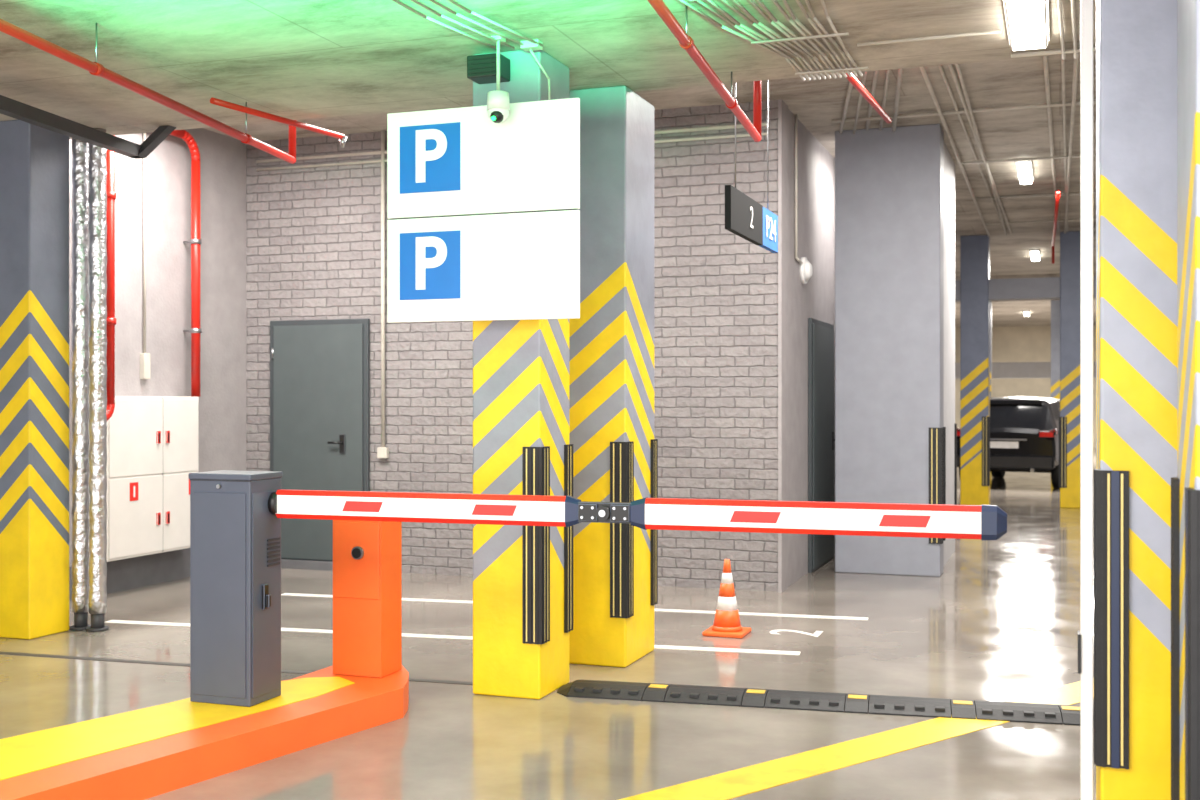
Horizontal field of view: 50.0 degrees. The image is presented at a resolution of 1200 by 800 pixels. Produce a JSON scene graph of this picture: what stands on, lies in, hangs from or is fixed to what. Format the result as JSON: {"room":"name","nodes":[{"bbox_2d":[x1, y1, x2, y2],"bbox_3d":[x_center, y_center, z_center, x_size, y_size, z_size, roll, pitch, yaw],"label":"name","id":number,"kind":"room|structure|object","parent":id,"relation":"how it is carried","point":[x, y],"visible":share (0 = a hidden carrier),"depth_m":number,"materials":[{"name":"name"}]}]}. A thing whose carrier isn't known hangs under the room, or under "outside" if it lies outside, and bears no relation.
{"room":"underground parking garage","nodes":[
{"label":"underground parking garage","id":0,"kind":"room"},
{"bbox_2d":[69,128,246,566],"bbox_3d":[-5.599,-0.450,6.780,0.250,4.100,12.200,0,0,20],"label":"wall","id":1,"kind":"structure","parent":0,"point":[223,159],"depth_m":11.58,"materials":[{"name":"grey paint"}]},
{"bbox_2d":[106,135,115,420],"bbox_3d":[-4.032,-1.150,10.245,0.370,2.700,0.180,0,0,20],"label":"red standpipe","id":2,"kind":"object","parent":1,"relation":"attached to","point":[110,157],"visible":0.62,"depth_m":10.21,"materials":[{"name":"metal"}]},
{"bbox_2d":[69,548,189,600],"bbox_3d":[-5.472,1.465,6.735,0.020,0.270,12.200,0,0,20],"label":"baseboard","id":3,"kind":"structure","parent":1,"relation":"attached to","point":[135,572],"depth_m":11.07,"materials":[{"name":"paint"}]},
{"bbox_2d":[140,133,149,378],"bbox_3d":[-3.910,-1.340,11.062,0.050,2.320,0.080,0,0,20],"label":"conduit","id":4,"kind":"object","parent":1,"relation":"attached to","point":[144,357],"visible":0.91,"depth_m":11.05,"materials":[{"name":"white plastic"}]},
{"bbox_2d":[106,396,198,561],"bbox_3d":[-3.855,0.635,10.909,0.256,1.330,1.170,0,0,20],"label":"utility cabinet","id":5,"kind":"object","parent":1,"relation":"attached to","point":[152,442],"visible":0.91,"depth_m":10.81,"materials":[{"name":"white metal"}]},
{"bbox_2d":[170,130,201,396],"bbox_3d":[-3.830,-1.209,11.087,0.182,2.359,1.102,0,0,20],"label":"red standpipe","id":6,"kind":"object","parent":1,"relation":"attached to","point":[195,241],"visible":0.91,"depth_m":11.51,"materials":[{"name":"metal"}]},
{"bbox_2d":[392,0,550,99],"bbox_3d":[-0.955,-1.690,5.572,0.464,0.381,2.852,0,0,20],"label":"cable bundle","id":7,"kind":"object","parent":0,"point":[530,45],"depth_m":6.45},
{"bbox_2d":[247,100,777,591],"bbox_3d":[-1.040,-0.450,11.761,5.484,4.100,0.250,0,0,20],"label":"wall","id":8,"kind":"structure","parent":0,"point":[314,233],"depth_m":11.06,"materials":[{"name":"brick"}]},
{"bbox_2d":[270,318,369,570],"bbox_3d":[-2.670,0.420,12.152,1.070,2.360,0.111,0,0,20],"label":"door","id":9,"kind":"structure","parent":8,"relation":"in","point":[320,369],"depth_m":12.15,"materials":[{"name":"painted steel"},{"name":"dark grey paint"}]},
{"bbox_2d":[256,123,766,457],"bbox_3d":[-0.960,-0.980,11.574,5.000,3.040,0.050,0,0,20],"label":"conduit","id":10,"kind":"object","parent":8,"relation":"attached to","point":[382,452],"visible":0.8,"depth_m":11.94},
{"bbox_2d":[0,448,1095,799],"bbox_3d":[6.329,1.698,21.420,12.900,0.203,47.800,0,0,20],"label":"floor","id":11,"kind":"structure","parent":0,"point":[1000,622],"depth_m":7.11,"materials":[{"name":"concrete"}]},
{"bbox_2d":[0,120,68,639],"bbox_3d":[-3.966,-0.140,8.835,0.483,3.480,0.370,0,0,20],"label":"striped column","id":12,"kind":"structure","parent":11,"relation":"on","point":[34,160],"depth_m":8.65,"materials":[{"name":"yellow paint"}]},
{"bbox_2d":[69,128,108,631],"bbox_3d":[-3.560,-0.140,8.972,0.295,3.480,0.150,0,0,20],"label":"pipes","id":13,"kind":"object","parent":12,"relation":"attached to","point":[89,164],"visible":0.95,"depth_m":8.94,"materials":[{"name":"silver metal"}]},
{"bbox_2d":[0,665,408,799],"bbox_3d":[-2.348,1.524,4.900,1.102,0.153,4.971,0,0,36],"label":"traffic island","id":14,"kind":"object","parent":11,"relation":"on","point":[144,753],"visible":0.82,"depth_m":5.59,"materials":[{"name":"orange paint"}]},
{"bbox_2d":[333,520,401,677],"bbox_3d":[-1.244,1.008,6.842,0.290,0.877,0.252,0,0,20],"label":"pedestal","id":15,"kind":"object","parent":14,"relation":"on","point":[367,555],"visible":0.99,"depth_m":6.76,"materials":[{"name":"orange paint"}]},
{"bbox_2d":[189,470,1006,706],"bbox_3d":[-0.153,0.898,5.721,3.742,1.097,0.286,0,0,18],"label":"barrier","id":16,"kind":"object","parent":14,"relation":"on","point":[235,516],"visible":1,"depth_m":6.06,"materials":[{"name":"painted metal"},{"name":"red and white paint"},{"name":"black plastic"}]},
{"bbox_2d":[0,651,472,684],"bbox_3d":[-2.554,1.599,7.784,4.760,0.003,0.060,0,0,16],"label":"channel","id":17,"kind":"object","parent":11,"relation":"on","point":[1,652],"visible":0.44,"depth_m":7.83,"materials":[{"name":"metal"}]},
{"bbox_2d":[105,620,799,654],"bbox_3d":[-1.148,1.599,8.710,4.961,0.003,0.100,0,0,14],"label":"parking line","id":18,"kind":"object","parent":11,"relation":"on","point":[110,621],"visible":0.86,"depth_m":8.65,"materials":[{"name":"white paint"}]},
{"bbox_2d":[473,50,568,698],"bbox_3d":[-0.432,-0.140,7.139,0.400,3.480,0.447,0,0,20],"label":"striped column","id":19,"kind":"structure","parent":11,"relation":"on","point":[521,367],"depth_m":6.94,"materials":[{"name":"yellow paint"}]},
{"bbox_2d":[387,98,579,322],"bbox_3d":[-0.607,-0.988,6.872,1.110,1.135,0.173,0,0,20],"label":"parking sign","id":20,"kind":"object","parent":19,"relation":"attached to","point":[483,214],"visible":1,"depth_m":6.79,"materials":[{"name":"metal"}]},
{"bbox_2d":[467,53,509,83],"bbox_3d":[-0.596,-1.770,6.875,0.190,0.120,0.159,0,0,20],"label":"junction box","id":21,"kind":"object","parent":19,"relation":"attached to","point":[481,69],"visible":0.88,"depth_m":6.82,"materials":[{"name":"black plastic"}]},
{"bbox_2d":[522,446,549,643],"bbox_3d":[-0.342,0.775,6.909,0.114,1.050,0.114,0,0,20],"label":"guard","id":22,"kind":"object","parent":19,"relation":"attached to","point":[535,460],"visible":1,"depth_m":6.87,"materials":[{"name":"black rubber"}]},
{"bbox_2d":[564,444,572,632],"bbox_3d":[-0.217,0.775,7.259,0.114,1.050,0.114,0,0,20],"label":"guard","id":23,"kind":"object","parent":19,"relation":"attached to","point":[568,449],"visible":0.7,"depth_m":7.22,"materials":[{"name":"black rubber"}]},
{"bbox_2d":[281,593,867,619],"bbox_3d":[-0.329,1.599,9.999,4.728,0.003,0.100,0,0,15],"label":"parking line","id":24,"kind":"object","parent":11,"relation":"on","point":[287,594],"visible":0.57,"depth_m":9.72,"materials":[{"name":"white paint"}]},
{"bbox_2d":[569,86,653,667],"bbox_3d":[0.036,-0.140,8.034,0.460,3.480,0.586,0,0,20],"label":"striped column","id":25,"kind":"structure","parent":11,"relation":"on","point":[611,344],"depth_m":7.76,"materials":[{"name":"yellow paint"}]},
{"bbox_2d":[610,441,633,617],"bbox_3d":[0.131,0.775,7.729,0.114,1.050,0.114,0,0,20],"label":"guard","id":26,"kind":"object","parent":25,"relation":"attached to","point":[621,453],"visible":1,"depth_m":7.68,"materials":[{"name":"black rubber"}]},
{"bbox_2d":[650,439,657,605],"bbox_3d":[0.303,0.775,8.209,0.114,1.050,0.114,0,0,20],"label":"guard","id":27,"kind":"object","parent":25,"relation":"attached to","point":[653,442],"visible":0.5,"depth_m":8.14,"materials":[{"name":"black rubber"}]},
{"bbox_2d":[702,559,750,637],"bbox_3d":[0.869,1.345,8.801,0.280,0.510,0.280,0,0,20],"label":"traffic cone","id":28,"kind":"object","parent":11,"relation":"on","point":[727,624],"visible":1,"depth_m":8.74,"materials":[{"name":"orange paint"}]},
{"bbox_2d":[557,679,1093,726],"bbox_3d":[1.309,1.575,6.750,3.138,0.050,0.340,0,0,14],"label":"bump","id":29,"kind":"object","parent":11,"relation":"on","point":[580,688],"visible":0.85,"depth_m":6.68,"materials":[{"name":"black rubber"}]},
{"bbox_2d":[835,124,943,576],"bbox_3d":[2.690,-0.450,11.968,0.950,4.100,0.370,0,0,20],"label":"column","id":30,"kind":"structure","parent":11,"relation":"on","point":[889,185],"depth_m":11.80,"materials":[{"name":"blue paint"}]},
{"bbox_2d":[929,427,942,543],"bbox_3d":[3.051,0.775,11.685,0.119,1.050,0.119,0,0,20],"label":"guard","id":31,"kind":"object","parent":30,"relation":"attached to","point":[935,434],"visible":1,"depth_m":11.63,"materials":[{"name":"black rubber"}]},
{"bbox_2d":[943,427,945,540],"bbox_3d":[3.148,0.775,11.958,0.119,1.050,0.119,0,0,20],"label":"guard","id":32,"kind":"object","parent":30,"relation":"attached to","point":[944,428],"visible":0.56,"depth_m":11.89,"materials":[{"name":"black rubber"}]},
{"bbox_2d":[960,235,989,504],"bbox_3d":[5.755,-0.450,19.740,0.410,4.100,0.450,0,0,20],"label":"striped column","id":33,"kind":"structure","parent":11,"relation":"on","point":[974,249],"depth_m":19.54,"materials":[{"name":"grey paint"}]},
{"bbox_2d":[982,416,989,485],"bbox_3d":[5.849,0.775,19.507,0.114,1.050,0.114,0,0,20],"label":"guard","id":34,"kind":"object","parent":33,"relation":"attached to","point":[985,420],"visible":1,"depth_m":19.46,"materials":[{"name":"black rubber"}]},
{"bbox_2d":[990,302,991,397],"bbox_3d":[8.901,-0.450,29.952,0.400,4.100,0.400,0,0,20],"label":"striped column","id":35,"kind":"structure","parent":11,"relation":"on","point":[990,302],"depth_m":29.80,"materials":[{"name":"grey paint"}]},
{"bbox_2d":[957,396,1059,487],"bbox_3d":[8.283,0.764,24.961,2.040,1.668,4.560,0,0,29],"label":"car","id":36,"kind":"object","parent":11,"relation":"on","point":[1024,431],"visible":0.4,"depth_m":22.98,"materials":[{"name":"black paint"}]},
{"bbox_2d":[1051,300,1059,399],"bbox_3d":[10.502,-0.450,29.379,0.400,4.100,0.400,0,0,20],"label":"striped column","id":37,"kind":"structure","parent":11,"relation":"on","point":[1055,304],"depth_m":29.22,"materials":[{"name":"grey paint"}]},
{"bbox_2d":[1060,231,1079,507],"bbox_3d":[7.106,-0.450,19.257,0.420,4.100,0.450,0,0,20],"label":"striped column","id":38,"kind":"structure","parent":11,"relation":"on","point":[1070,240],"depth_m":19.07,"materials":[{"name":"grey paint"}]},
{"bbox_2d":[1059,417,1066,487],"bbox_3d":[6.882,0.775,19.138,0.114,1.050,0.114,0,0,20],"label":"guard","id":39,"kind":"object","parent":38,"relation":"attached to","point":[1062,420],"visible":1,"depth_m":19.09,"materials":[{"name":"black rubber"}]},
{"bbox_2d":[1078,0,1092,799],"bbox_3d":[1.756,-0.140,4.656,0.052,3.480,0.110,0,0,20],"label":"post","id":40,"kind":"object","parent":11,"relation":"on","point":[1085,635],"visible":1,"depth_m":4.61,"materials":[{"name":"metal"}]},
{"bbox_2d":[1096,0,1176,799],"bbox_3d":[2.080,-0.140,4.758,0.446,3.480,0.540,0,0,20],"label":"striped column","id":41,"kind":"structure","parent":11,"relation":"on","point":[1136,40],"depth_m":4.53,"materials":[{"name":"yellow paint"}]},
{"bbox_2d":[1094,469,1128,768],"bbox_3d":[1.827,0.775,4.601,0.114,1.050,0.114,0,0,20],"label":"guard","id":42,"kind":"object","parent":41,"relation":"attached to","point":[1111,488],"visible":1,"depth_m":4.55,"materials":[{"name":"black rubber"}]},
{"bbox_2d":[1177,0,1199,799],"bbox_3d":[1.977,-0.140,3.785,0.465,3.480,0.600,0,0,20],"label":"striped column","id":43,"kind":"structure","parent":11,"relation":"on","point":[1188,11],"depth_m":3.81,"materials":[{"name":"yellow paint"}]},
{"bbox_2d":[1171,477,1179,799],"bbox_3d":[1.882,0.775,4.098,0.114,1.050,0.114,0,0,20],"label":"guard","id":44,"kind":"object","parent":43,"relation":"attached to","point":[1175,482],"visible":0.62,"depth_m":4.06,"materials":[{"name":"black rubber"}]},
{"bbox_2d":[1185,488,1199,799],"bbox_3d":[1.706,0.775,3.604,0.114,1.050,0.114,0,0,20],"label":"guard","id":45,"kind":"object","parent":43,"relation":"attached to","point":[1192,496],"visible":1,"depth_m":3.57,"materials":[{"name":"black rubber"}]},
{"bbox_2d":[0,0,1095,138],"bbox_3d":[-0.192,-2.340,3.175,12.900,0.920,9.050,0,0,20],"label":"ceiling","id":46,"kind":"structure","parent":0,"point":[290,59],"depth_m":6.86,"materials":[{"name":"concrete"}]},
{"bbox_2d":[203,52,1095,327],"bbox_3d":[7.852,-2.650,25.680,12.900,0.300,38.750,0,0,20],"label":"ceiling","id":47,"kind":"structure","parent":0,"point":[1021,133],"depth_m":11.81,"materials":[{"name":"concrete"}]},
{"bbox_2d":[0,95,175,158],"bbox_3d":[-3.451,-1.765,7.215,0.237,0.230,3.507,0,0,14],"label":"cable tray","id":48,"kind":"object","parent":47,"relation":"attached to","point":[9,107],"visible":1,"depth_m":8.09,"materials":[{"name":"metal"}]},
{"bbox_2d":[0,18,346,163],"bbox_3d":[-2.519,-2.059,6.364,0.413,0.882,5.163,0,0,13],"label":"pipe","id":49,"kind":"object","parent":47,"relation":"attached to","point":[97,69],"visible":0.94,"depth_m":7.23,"materials":[{"name":"metal"}]},
{"bbox_2d":[487,35,509,122],"bbox_3d":[-0.527,-1.656,6.665,0.118,0.448,0.120,0,0,-14],"label":"security camera","id":50,"kind":"object","parent":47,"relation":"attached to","point":[498,105],"visible":1,"depth_m":6.63,"materials":[{"name":"white paint"}]},
{"bbox_2d":[647,0,760,141],"bbox_3d":[0.283,-2.084,5.652,0.067,0.832,5.653,0,0,15],"label":"pipe","id":51,"kind":"object","parent":47,"relation":"attached to","point":[686,42],"visible":0.93,"depth_m":6.73,"materials":[{"name":"metal"}]},
{"bbox_2d":[725,80,777,252],"bbox_3d":[1.022,-1.775,8.555,0.045,1.450,1.400,0,0,20],"label":"direction sign","id":52,"kind":"object","parent":47,"relation":"hanging from","point":[745,217],"visible":1,"depth_m":8.44,"materials":[{"name":"metal"}]},
{"bbox_2d":[846,73,891,122],"bbox_3d":[1.775,-2.220,8.976,0.046,0.046,2.704,0,0,23],"label":"pipe","id":53,"kind":"object","parent":47,"relation":"attached to","point":[852,80],"visible":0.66,"depth_m":9.39,"materials":[{"name":"metal"}]},
{"bbox_2d":[831,52,1095,236],"bbox_3d":[4.432,-2.465,13.016,3.417,0.064,12.503,0,0,20],"label":"conduit","id":54,"kind":"object","parent":47,"relation":"attached to","point":[969,112],"depth_m":11.23,"materials":[{"name":"grey metal"}]},
{"bbox_2d":[1015,158,1033,183],"bbox_3d":[4.592,-2.467,13.916,0.160,0.065,1.300,0,0,20],"label":"lamp","id":55,"kind":"object","parent":47,"relation":"attached to","point":[1024,168],"visible":0.92,"depth_m":13.77,"materials":[{"name":"white plastic"}]},
{"bbox_2d":[955,272,1095,301],"bbox_3d":[9.515,-2.250,25.431,9.200,0.500,0.300,0,0,20],"label":"beam","id":56,"kind":"structure","parent":47,"relation":"attached to","point":[1094,273],"depth_m":25.66,"materials":[{"name":"concrete"}]},
{"bbox_2d":[1003,0,1049,50],"bbox_3d":[1.988,-1.847,6.006,0.200,0.065,1.450,0,0,20],"label":"lamp","id":57,"kind":"object","parent":47,"relation":"attached to","point":[1027,21],"visible":1,"depth_m":6.22,"materials":[{"name":"white plastic"}]},
{"bbox_2d":[1023,311,1029,315],"bbox_3d":[12.162,-2.467,36.698,0.160,0.065,1.300,0,0,20],"label":"lamp","id":58,"kind":"object","parent":47,"relation":"attached to","point":[1026,313],"visible":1,"depth_m":36.23,"materials":[{"name":"white"}]},
{"bbox_2d":[1029,249,1040,260],"bbox_3d":[7.416,-2.467,21.934,0.160,0.065,1.300,0,0,20],"label":"lamp","id":59,"kind":"object","parent":47,"relation":"attached to","point":[1034,253],"visible":1,"depth_m":21.56,"materials":[{"name":"white plastic"}]},
{"bbox_2d":[1052,190,1059,263],"bbox_3d":[6.107,-2.251,17.262,0.045,0.301,5.422,0,0,19],"label":"pipe","id":60,"kind":"object","parent":47,"relation":"attached to","point":[1057,191],"visible":1,"depth_m":17.31,"materials":[{"name":"metal"}]},
{"bbox_2d":[678,0,868,80],"bbox_3d":[0.648,-1.851,5.949,0.831,0.033,3.241,0,0,20],"label":"ceiling pipes","id":61,"kind":"object","parent":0,"point":[764,43],"depth_m":6.53,"materials":[{"name":"grey metal"}]},
{"bbox_2d":[788,109,833,585],"bbox_3d":[1.877,-0.450,12.152,0.254,4.100,2.450,0,0,20],"label":"wall","id":62,"kind":"structure","parent":0,"point":[814,299],"depth_m":11.65,"materials":[{"name":"grey paint"}]},
{"bbox_2d":[778,99,787,591],"bbox_3d":[1.542,-0.450,10.836,0.030,4.100,0.275,0,0,20],"label":"pipe","id":63,"kind":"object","parent":62,"relation":"attached to","point":[782,107],"depth_m":10.73,"materials":[{"name":"metal"}]},
{"bbox_2d":[795,114,802,264],"bbox_3d":[1.768,-1.854,11.416,0.024,1.292,0.313,0,0,20],"label":"conduit","id":64,"kind":"object","parent":62,"relation":"attached to","point":[796,115],"visible":1,"depth_m":11.27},
{"bbox_2d":[800,257,812,283],"bbox_3d":[1.867,-1.170,11.620,0.086,0.240,0.240,0,0,20],"label":"bell","id":65,"kind":"object","parent":62,"relation":"attached to","point":[806,270],"visible":1,"depth_m":11.55,"materials":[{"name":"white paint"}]},
{"bbox_2d":[808,318,834,572],"bbox_3d":[2.178,0.420,12.459,0.107,2.360,1.230,0,0,20],"label":"door","id":66,"kind":"structure","parent":62,"relation":"in","point":[821,439],"depth_m":12.26,"materials":[{"name":"dark grey painted metal"}]},
{"bbox_2d":[834,157,834,554],"bbox_3d":[2.745,-0.450,13.249,1.150,4.100,0.200,0,0,20],"label":"wall pier","id":67,"kind":"object","parent":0,"point":[834,157],"depth_m":13.26,"materials":[{"name":"grey paint"}]},
{"bbox_2d":[944,141,954,565],"bbox_3d":[3.355,-0.450,12.877,0.250,4.100,1.790,0,0,20],"label":"wall pier","id":68,"kind":"object","parent":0,"point":[949,165],"visible":0.21,"depth_m":12.98,"materials":[{"name":"white paint"}]},
{"bbox_2d":[954,424,956,504],"bbox_3d":[3.726,0.775,13.655,0.114,1.050,0.114,0,0,20],"label":"guard","id":69,"kind":"object","parent":68,"relation":"attached to","point":[955,425],"visible":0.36,"depth_m":13.59,"materials":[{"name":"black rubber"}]},
{"bbox_2d":[857,0,1095,59],"bbox_3d":[1.757,-1.860,4.915,2.600,0.024,4.440,0,0,20],"label":"conduit","id":70,"kind":"object","parent":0,"point":[1075,50],"depth_m":6.63,"materials":[{"name":"metal"}]},
{"bbox_2d":[955,325,1095,447],"bbox_3d":[15.894,-0.450,43.275,9.600,4.100,0.200,0,0,20],"label":"wall","id":71,"kind":"structure","parent":0,"point":[1019,343],"depth_m":43.73,"materials":[{"name":"beige paint"}]},
{"bbox_3d":[12.275,-0.450,19.188,0.200,4.100,47.600,0,0,20],"label":"wall","id":72,"kind":"structure","parent":0,"visible":0},
{"bbox_2d":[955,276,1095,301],"bbox_3d":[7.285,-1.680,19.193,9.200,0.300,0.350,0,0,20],"label":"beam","id":73,"kind":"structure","parent":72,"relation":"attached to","point":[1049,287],"depth_m":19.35,"materials":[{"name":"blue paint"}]},
{"bbox_2d":[955,361,1095,378],"bbox_3d":[11.888,-0.750,32.070,9.200,0.400,0.400,0,0,20],"label":"beam","id":74,"kind":"structure","parent":72,"relation":"attached to","point":[999,369],"depth_m":32.33,"materials":[{"name":"white paint"}]}
]}

